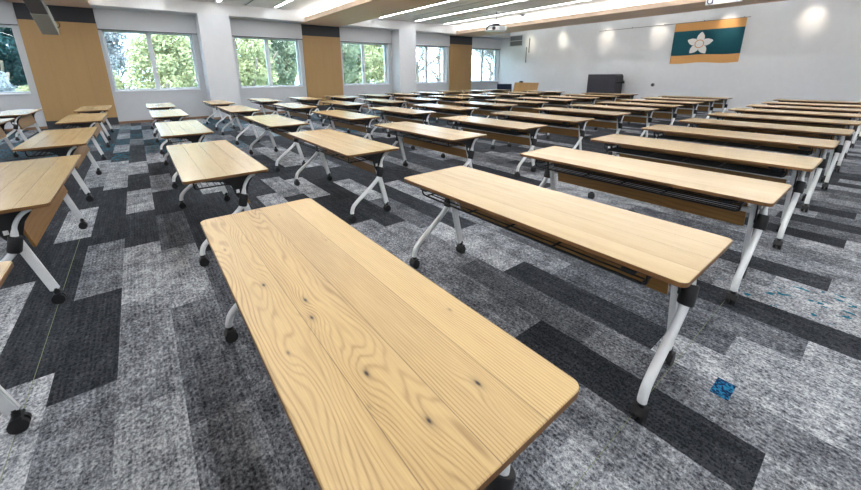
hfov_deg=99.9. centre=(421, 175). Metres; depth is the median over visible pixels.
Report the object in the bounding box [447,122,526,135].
wire shelf
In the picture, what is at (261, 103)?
wire shelf
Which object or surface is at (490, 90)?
folding table
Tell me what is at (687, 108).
folding table
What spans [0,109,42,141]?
folding table
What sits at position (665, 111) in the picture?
folding table
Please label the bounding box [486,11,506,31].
projector
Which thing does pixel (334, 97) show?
folding table
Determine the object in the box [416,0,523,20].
recessed light
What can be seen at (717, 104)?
folding table
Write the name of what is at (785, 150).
wire shelf
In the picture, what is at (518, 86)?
table
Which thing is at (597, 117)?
wire shelf
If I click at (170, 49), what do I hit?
tree
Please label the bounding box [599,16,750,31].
rail
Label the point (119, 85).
tree
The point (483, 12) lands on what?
ceiling vent
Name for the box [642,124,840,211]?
folding table
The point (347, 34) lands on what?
roller blind
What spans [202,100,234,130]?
folding table
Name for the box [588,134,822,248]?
folding table
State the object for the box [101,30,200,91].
window
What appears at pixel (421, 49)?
tree
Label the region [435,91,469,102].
folding table
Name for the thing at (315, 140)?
wire shelf
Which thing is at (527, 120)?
wire shelf
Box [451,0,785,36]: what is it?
ceiling beam
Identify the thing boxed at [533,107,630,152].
folding table
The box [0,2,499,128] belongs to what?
wall
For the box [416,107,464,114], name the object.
wire shelf
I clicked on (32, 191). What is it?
folding table
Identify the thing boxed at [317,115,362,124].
wire shelf
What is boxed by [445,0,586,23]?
recessed light
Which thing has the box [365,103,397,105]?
wire shelf
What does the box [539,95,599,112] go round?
folding table
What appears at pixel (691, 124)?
wire shelf
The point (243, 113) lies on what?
wire shelf
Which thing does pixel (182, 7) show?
ceiling
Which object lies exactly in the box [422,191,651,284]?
wire shelf
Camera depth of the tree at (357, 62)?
38.05 m
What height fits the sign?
0.540 m
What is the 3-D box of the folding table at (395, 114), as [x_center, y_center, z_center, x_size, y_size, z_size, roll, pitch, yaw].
[-0.484,-1.077,7.954,0.600,0.720,1.800,-12,19,-36]
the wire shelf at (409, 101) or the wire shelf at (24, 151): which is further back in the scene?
the wire shelf at (409, 101)
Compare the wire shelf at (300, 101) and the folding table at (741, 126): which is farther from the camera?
the wire shelf at (300, 101)
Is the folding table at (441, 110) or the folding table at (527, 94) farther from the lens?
the folding table at (527, 94)
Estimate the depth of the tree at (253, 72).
19.02 m
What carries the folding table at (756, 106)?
on the floor
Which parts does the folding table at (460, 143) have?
leg, modesty panel, leg, leg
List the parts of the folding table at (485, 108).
modesty panel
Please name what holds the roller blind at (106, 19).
hanging from the ceiling at (182, 7)
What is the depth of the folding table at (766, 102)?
8.31 m
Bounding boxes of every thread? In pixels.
[0,209,89,480]
[571,273,746,489]
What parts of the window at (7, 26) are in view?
sill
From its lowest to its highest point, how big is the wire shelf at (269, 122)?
0.092 m
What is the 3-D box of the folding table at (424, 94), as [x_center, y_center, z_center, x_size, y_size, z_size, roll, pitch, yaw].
[0.305,-3.122,15.265,0.600,0.720,1.800,-12,19,-36]
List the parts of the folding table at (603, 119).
hinge rail, modesty panel, leg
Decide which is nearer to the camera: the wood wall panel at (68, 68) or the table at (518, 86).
the wood wall panel at (68, 68)
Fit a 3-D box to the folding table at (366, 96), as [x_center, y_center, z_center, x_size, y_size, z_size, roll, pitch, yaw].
[-1.774,-2.677,13.727,0.600,0.720,1.800,-12,19,-36]
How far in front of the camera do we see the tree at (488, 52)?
31.07 m
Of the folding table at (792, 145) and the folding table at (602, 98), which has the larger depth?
the folding table at (602, 98)
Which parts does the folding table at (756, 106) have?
hinge rail, leg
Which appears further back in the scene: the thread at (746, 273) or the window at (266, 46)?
the window at (266, 46)
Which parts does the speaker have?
mount arm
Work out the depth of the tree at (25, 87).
12.89 m
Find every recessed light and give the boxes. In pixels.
[275,0,292,7]
[379,0,454,17]
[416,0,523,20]
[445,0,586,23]
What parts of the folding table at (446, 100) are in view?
modesty panel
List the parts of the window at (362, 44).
sill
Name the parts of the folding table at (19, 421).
leg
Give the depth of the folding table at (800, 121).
5.83 m
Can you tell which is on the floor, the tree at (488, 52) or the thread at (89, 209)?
the thread at (89, 209)
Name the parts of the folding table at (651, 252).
leg, leg, modesty panel, release lever, leg, leg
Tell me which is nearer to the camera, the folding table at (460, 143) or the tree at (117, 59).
the folding table at (460, 143)
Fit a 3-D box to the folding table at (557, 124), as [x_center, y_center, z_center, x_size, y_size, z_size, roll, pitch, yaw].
[2.112,-0.734,6.652,0.600,0.720,1.800,-12,19,-36]
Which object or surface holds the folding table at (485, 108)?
on the floor
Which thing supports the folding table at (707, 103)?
on the floor
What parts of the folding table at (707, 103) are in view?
hinge rail, modesty panel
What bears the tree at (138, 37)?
on the ground
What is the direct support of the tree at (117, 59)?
on the ground
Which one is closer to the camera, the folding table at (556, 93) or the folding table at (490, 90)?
the folding table at (556, 93)
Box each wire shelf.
[24,151,55,156]
[167,138,188,142]
[193,182,227,189]
[222,111,245,116]
[249,120,288,132]
[251,102,270,104]
[275,106,304,112]
[291,100,313,102]
[296,139,369,162]
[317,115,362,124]
[323,104,355,108]
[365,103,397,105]
[373,112,420,118]
[382,129,462,146]
[405,100,430,103]
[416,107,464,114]
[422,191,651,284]
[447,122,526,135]
[456,105,504,110]
[498,118,575,127]
[535,161,745,211]
[540,113,614,120]
[604,143,787,177]
[654,131,813,154]
[689,123,832,139]
[717,116,843,128]
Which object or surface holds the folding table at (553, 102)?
on the floor
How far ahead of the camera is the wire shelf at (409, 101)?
11.55 m
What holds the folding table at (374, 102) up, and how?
on the floor
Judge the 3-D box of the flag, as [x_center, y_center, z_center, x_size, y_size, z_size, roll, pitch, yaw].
[10.756,-5.039,13.734,0.067,1.513,2.195,-12,19,-36]
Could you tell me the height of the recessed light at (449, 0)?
0.012 m
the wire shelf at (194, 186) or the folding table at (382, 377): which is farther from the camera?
the wire shelf at (194, 186)
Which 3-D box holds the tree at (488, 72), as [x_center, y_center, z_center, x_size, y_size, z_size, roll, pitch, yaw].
[8.328,-10.266,40.090,5.784,9.442,4.201,1,16,6]
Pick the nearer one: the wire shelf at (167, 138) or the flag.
the wire shelf at (167, 138)
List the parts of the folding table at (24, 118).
leg, leg, modesty panel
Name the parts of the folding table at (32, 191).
leg, leg, modesty panel, leg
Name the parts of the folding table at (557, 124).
modesty panel, leg, leg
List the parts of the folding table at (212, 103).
leg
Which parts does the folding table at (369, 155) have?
leg, leg, modesty panel, leg, leg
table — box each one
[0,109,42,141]
[0,118,18,156]
[0,155,87,303]
[0,261,31,434]
[11,127,101,201]
[55,113,109,159]
[73,105,113,139]
[145,103,175,136]
[149,109,188,153]
[155,120,213,188]
[166,140,267,266]
[200,198,578,489]
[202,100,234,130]
[216,105,260,144]
[243,114,308,171]
[247,98,281,114]
[271,103,317,129]
[287,129,398,222]
[288,97,323,122]
[312,110,379,139]
[319,100,366,132]
[324,95,359,109]
[357,94,392,116]
[360,99,407,122]
[367,106,435,149]
[374,121,486,167]
[385,93,421,108]
[394,97,441,122]
[404,166,732,423]
[411,92,448,108]
[411,103,478,130]
[426,95,473,105]
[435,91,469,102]
[439,115,547,177]
[451,101,517,127]
[454,94,498,116]
[456,90,489,94]
[476,89,509,92]
[478,93,524,99]
[484,99,548,118]
[490,111,594,149]
[501,91,545,97]
[513,82,538,91]
[514,97,575,107]
[520,146,791,304]
[523,90,561,97]
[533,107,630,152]
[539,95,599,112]
[562,94,619,104]
[567,104,659,137]
[582,93,637,101]
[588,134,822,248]
[594,101,683,129]
[620,99,703,126]
[641,97,718,118]
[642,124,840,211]
[658,95,731,119]
[679,118,854,189]
[707,112,860,171]
[728,108,860,157]
[746,104,860,147]
[761,101,860,140]
[773,99,860,130]
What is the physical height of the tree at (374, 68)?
8.687 m
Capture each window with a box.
[0,25,30,94]
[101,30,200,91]
[235,37,302,87]
[342,42,387,85]
[416,46,446,83]
[471,49,497,81]
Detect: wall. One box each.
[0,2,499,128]
[498,0,860,112]
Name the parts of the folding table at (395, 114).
modesty panel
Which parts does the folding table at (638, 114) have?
hinge rail, modesty panel, leg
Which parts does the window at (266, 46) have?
sill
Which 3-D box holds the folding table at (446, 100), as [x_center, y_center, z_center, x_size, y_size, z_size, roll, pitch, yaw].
[0.924,-2.327,12.396,0.600,0.720,1.800,-12,19,-36]
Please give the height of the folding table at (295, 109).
0.720 m
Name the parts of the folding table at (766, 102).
hinge rail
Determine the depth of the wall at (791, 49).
13.52 m
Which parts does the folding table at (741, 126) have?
hinge rail, modesty panel, leg, leg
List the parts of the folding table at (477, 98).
modesty panel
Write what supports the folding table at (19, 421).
on the floor
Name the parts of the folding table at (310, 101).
modesty panel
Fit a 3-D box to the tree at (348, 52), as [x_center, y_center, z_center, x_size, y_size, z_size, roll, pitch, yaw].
[-6.399,-6.728,28.234,3.314,9.223,3.314,3,16,12]
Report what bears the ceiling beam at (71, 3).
attached to the ceiling at (297, 5)
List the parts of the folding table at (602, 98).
modesty panel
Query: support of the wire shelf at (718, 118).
attached to the folding table at (800, 121)
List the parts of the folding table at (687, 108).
hinge rail, modesty panel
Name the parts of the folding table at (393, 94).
modesty panel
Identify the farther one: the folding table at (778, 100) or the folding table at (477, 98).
the folding table at (477, 98)
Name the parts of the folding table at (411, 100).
modesty panel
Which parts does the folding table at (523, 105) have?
modesty panel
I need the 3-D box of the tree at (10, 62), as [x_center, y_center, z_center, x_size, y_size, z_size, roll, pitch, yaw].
[-21.944,-4.347,18.968,4.144,9.856,3.776,5,16,19]
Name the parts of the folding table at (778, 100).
hinge rail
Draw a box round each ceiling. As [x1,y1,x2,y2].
[0,0,509,38]
[192,0,631,26]
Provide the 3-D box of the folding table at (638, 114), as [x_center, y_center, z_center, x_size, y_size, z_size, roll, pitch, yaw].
[4.250,-1.199,8.258,0.600,0.720,1.800,-12,19,-36]
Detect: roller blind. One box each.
[0,1,17,24]
[93,8,196,33]
[229,18,301,39]
[339,27,390,43]
[416,33,449,46]
[472,37,500,49]
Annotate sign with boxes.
[705,0,742,5]
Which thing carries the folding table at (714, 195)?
on the floor
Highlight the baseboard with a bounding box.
[4,104,406,131]
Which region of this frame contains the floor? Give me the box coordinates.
[0,106,860,489]
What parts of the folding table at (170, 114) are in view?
leg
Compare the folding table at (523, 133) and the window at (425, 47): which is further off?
the window at (425, 47)
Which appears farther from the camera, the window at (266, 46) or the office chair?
the office chair
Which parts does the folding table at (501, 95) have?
modesty panel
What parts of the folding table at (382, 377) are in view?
leg, leg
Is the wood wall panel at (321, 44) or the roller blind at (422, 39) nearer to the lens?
the wood wall panel at (321, 44)
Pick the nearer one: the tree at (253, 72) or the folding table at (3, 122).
the folding table at (3, 122)
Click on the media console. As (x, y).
(597, 83)
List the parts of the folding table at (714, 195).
leg, leg, modesty panel, release lever, leg, leg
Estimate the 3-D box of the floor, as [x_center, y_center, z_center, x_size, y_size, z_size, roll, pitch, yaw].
[0.726,-0.811,8.305,23.760,0.001,18.150,-12,19,-36]
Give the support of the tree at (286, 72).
on the ground
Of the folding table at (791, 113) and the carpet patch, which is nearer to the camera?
the carpet patch
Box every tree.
[0,27,27,87]
[0,71,18,91]
[15,85,29,90]
[104,32,129,80]
[113,70,131,88]
[124,34,196,88]
[129,33,196,86]
[235,38,279,85]
[242,41,297,85]
[250,40,297,85]
[342,43,358,83]
[344,44,380,83]
[358,44,384,82]
[416,47,441,81]
[416,47,487,81]
[472,50,493,74]
[472,50,493,79]
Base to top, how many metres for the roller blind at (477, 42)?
0.592 m
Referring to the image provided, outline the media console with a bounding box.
[586,74,624,104]
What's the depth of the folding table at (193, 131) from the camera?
5.09 m
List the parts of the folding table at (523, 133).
modesty panel, leg, leg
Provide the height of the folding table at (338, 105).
0.720 m
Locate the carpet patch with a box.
[710,377,735,400]
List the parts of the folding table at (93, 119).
leg, modesty panel, leg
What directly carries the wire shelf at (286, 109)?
attached to the folding table at (295, 109)
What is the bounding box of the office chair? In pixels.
[497,84,511,91]
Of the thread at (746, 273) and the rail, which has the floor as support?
the thread at (746, 273)
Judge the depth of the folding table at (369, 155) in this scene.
3.98 m
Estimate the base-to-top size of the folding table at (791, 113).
0.720 m
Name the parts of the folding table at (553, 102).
modesty panel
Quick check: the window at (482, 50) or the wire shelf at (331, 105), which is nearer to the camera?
the wire shelf at (331, 105)
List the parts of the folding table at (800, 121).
hinge rail, modesty panel, leg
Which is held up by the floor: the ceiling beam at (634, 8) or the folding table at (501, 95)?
the folding table at (501, 95)
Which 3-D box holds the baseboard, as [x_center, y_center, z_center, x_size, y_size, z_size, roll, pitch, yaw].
[-4.562,-2.653,14.922,23.760,0.075,0.712,-12,19,-36]
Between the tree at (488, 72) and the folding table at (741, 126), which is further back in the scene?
the tree at (488, 72)
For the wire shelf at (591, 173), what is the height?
0.092 m
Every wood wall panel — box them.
[12,2,118,128]
[301,24,343,110]
[449,35,471,90]
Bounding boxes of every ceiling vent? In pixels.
[243,0,254,5]
[450,12,487,18]
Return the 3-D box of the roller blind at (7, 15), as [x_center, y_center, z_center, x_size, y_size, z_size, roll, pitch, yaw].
[-12.037,-4.125,8.961,2.685,0.592,0.022,-12,19,-36]
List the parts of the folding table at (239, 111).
leg, leg, modesty panel, leg, leg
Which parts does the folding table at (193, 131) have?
leg, leg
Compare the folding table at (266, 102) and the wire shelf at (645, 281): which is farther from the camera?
the folding table at (266, 102)
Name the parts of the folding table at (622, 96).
modesty panel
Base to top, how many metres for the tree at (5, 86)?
6.396 m
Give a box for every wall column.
[194,13,240,118]
[391,29,415,104]
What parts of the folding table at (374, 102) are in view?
modesty panel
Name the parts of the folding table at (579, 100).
hinge rail, modesty panel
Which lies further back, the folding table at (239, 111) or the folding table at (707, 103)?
the folding table at (707, 103)
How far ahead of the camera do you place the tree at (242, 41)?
33.93 m
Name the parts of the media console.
panel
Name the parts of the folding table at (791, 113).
modesty panel, hinge rail, leg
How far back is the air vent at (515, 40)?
20.39 m
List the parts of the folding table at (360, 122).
modesty panel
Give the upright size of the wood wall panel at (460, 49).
3.410 m
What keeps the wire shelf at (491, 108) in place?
attached to the folding table at (485, 108)
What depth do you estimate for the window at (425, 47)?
18.81 m
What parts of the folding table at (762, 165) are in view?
modesty panel, release lever, leg, leg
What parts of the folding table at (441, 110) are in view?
modesty panel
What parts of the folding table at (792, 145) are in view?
modesty panel, release lever, leg, leg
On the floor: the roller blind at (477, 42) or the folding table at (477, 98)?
the folding table at (477, 98)
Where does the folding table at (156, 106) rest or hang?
on the floor
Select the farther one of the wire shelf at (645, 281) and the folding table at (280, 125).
the folding table at (280, 125)
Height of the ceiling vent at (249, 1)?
0.008 m
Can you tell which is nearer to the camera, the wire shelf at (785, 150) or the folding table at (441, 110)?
the wire shelf at (785, 150)
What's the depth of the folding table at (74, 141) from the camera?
4.37 m
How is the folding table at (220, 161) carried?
on the floor
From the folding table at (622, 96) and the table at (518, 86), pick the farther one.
the table at (518, 86)
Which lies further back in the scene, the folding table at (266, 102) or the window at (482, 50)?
the window at (482, 50)
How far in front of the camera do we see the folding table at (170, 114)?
7.22 m
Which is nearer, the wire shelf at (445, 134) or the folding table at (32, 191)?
the folding table at (32, 191)
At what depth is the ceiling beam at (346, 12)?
11.64 m
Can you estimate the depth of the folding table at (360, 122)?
6.90 m
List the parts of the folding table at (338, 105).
modesty panel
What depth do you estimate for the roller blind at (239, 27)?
13.52 m
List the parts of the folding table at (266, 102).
modesty panel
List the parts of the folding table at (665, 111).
hinge rail, modesty panel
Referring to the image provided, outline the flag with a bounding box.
[669,17,747,63]
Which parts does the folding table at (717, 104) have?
modesty panel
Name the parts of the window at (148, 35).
sill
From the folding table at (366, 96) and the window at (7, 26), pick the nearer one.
the window at (7, 26)
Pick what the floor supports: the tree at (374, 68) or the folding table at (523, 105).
the folding table at (523, 105)
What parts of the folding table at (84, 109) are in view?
leg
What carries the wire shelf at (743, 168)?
attached to the folding table at (762, 165)
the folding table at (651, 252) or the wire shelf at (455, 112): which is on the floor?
the folding table at (651, 252)
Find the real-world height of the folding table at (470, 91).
0.720 m
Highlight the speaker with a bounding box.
[23,0,59,34]
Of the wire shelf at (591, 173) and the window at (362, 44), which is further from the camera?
the window at (362, 44)
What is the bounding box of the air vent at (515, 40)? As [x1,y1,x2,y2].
[509,34,522,46]
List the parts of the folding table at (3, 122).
modesty panel, leg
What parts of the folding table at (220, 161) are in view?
leg, leg, leg, leg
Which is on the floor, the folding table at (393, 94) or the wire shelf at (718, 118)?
the folding table at (393, 94)
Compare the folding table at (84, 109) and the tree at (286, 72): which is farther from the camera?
the tree at (286, 72)
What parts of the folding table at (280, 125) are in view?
leg, leg, modesty panel, leg, leg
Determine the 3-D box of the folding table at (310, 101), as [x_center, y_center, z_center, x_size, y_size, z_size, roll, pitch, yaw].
[-3.909,-2.232,12.193,0.600,0.720,1.800,-12,19,-36]
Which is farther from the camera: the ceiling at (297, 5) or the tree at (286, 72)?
the tree at (286, 72)
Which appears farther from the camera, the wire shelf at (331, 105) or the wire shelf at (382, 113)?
the wire shelf at (331, 105)
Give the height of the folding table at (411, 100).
0.720 m
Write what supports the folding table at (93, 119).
on the floor
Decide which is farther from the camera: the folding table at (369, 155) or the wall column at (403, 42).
the wall column at (403, 42)
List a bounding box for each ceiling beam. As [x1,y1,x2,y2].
[6,0,91,7]
[299,0,448,26]
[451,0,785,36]
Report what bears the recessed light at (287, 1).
in the ceiling at (297, 5)
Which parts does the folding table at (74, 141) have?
leg, leg, modesty panel, leg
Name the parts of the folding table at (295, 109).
modesty panel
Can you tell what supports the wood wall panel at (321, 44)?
attached to the wall at (130, 106)
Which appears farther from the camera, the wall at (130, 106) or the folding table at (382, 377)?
the wall at (130, 106)
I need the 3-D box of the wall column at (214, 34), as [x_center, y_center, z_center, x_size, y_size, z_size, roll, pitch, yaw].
[-7.068,-3.727,12.638,0.930,3.410,0.700,-12,19,-36]
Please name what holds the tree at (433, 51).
on the ground

